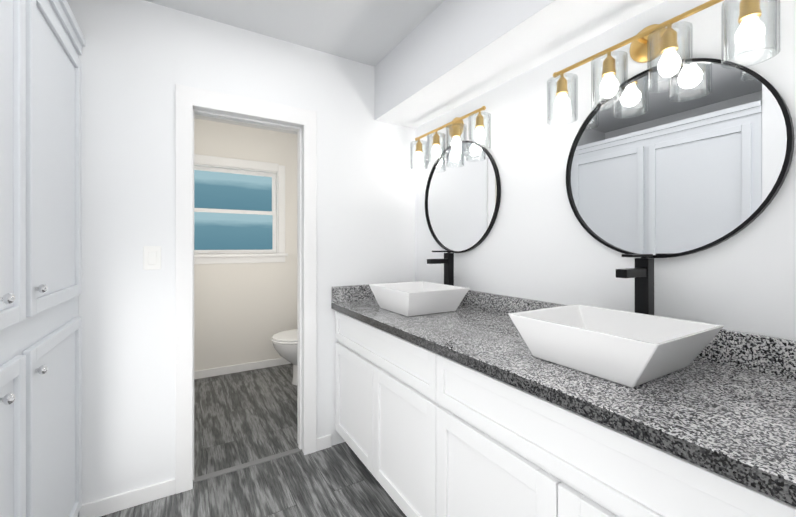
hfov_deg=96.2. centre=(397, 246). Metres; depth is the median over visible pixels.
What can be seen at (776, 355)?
backsplash
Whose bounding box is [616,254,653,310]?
faucet
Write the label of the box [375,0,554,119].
soffit beam
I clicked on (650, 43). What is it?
light
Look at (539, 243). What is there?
wall
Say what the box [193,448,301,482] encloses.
threshold
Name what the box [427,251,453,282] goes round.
faucet
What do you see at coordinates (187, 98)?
door frame
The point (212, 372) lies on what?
baseboard
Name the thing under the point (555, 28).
soffit beam
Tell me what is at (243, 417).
floor
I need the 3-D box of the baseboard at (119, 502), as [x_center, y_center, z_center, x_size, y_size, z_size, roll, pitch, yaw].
[-1.279,1.207,1.705,0.368,0.075,0.013,0,0,-31]
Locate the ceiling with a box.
[145,0,443,133]
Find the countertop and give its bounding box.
[331,299,795,510]
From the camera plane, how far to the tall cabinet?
1.10 m
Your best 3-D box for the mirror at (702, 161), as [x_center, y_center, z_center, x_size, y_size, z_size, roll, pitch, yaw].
[0.887,-0.288,1.236,0.020,0.658,0.658,0,0,-31]
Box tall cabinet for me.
[0,0,85,516]
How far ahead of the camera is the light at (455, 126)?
2.04 m
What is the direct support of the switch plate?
attached to the wall at (139, 59)
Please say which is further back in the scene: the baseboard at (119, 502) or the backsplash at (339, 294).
the backsplash at (339, 294)
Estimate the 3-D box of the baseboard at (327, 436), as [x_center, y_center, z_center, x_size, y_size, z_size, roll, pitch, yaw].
[-0.253,1.207,2.469,0.726,0.075,0.013,0,0,-31]
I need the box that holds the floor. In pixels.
[101,363,406,516]
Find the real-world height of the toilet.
0.795 m
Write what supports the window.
in the wall at (244, 313)
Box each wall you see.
[67,0,414,503]
[194,118,296,370]
[415,0,795,339]
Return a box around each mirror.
[425,141,500,252]
[566,58,794,257]
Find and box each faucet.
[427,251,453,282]
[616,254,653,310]
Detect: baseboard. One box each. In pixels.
[79,478,174,516]
[194,358,290,379]
[317,434,331,441]
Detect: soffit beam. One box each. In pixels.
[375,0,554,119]
[376,0,665,127]
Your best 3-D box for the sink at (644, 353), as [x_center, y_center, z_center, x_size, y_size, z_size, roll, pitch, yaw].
[0.636,0.287,1.087,0.381,0.130,0.435,0,0,-31]
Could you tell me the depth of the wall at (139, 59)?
1.77 m
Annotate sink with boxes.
[367,281,470,318]
[507,303,726,402]
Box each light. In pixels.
[410,106,490,169]
[547,0,779,125]
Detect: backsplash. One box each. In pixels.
[332,285,366,302]
[471,291,795,378]
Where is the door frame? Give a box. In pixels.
[175,84,316,493]
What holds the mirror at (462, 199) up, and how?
attached to the wall at (539, 243)
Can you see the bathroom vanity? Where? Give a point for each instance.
(451, 400)
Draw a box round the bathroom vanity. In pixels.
[335,311,795,516]
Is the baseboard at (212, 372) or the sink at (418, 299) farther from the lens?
the baseboard at (212, 372)
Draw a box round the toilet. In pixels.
[271,329,296,384]
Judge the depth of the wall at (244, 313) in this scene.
3.57 m
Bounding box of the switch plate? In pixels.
[143,246,160,269]
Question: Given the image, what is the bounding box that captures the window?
[194,154,287,263]
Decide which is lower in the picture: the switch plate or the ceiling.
the switch plate
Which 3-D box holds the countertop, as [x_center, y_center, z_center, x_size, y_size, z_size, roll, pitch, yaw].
[0.382,0.370,1.498,0.622,0.037,2.061,0,0,-31]

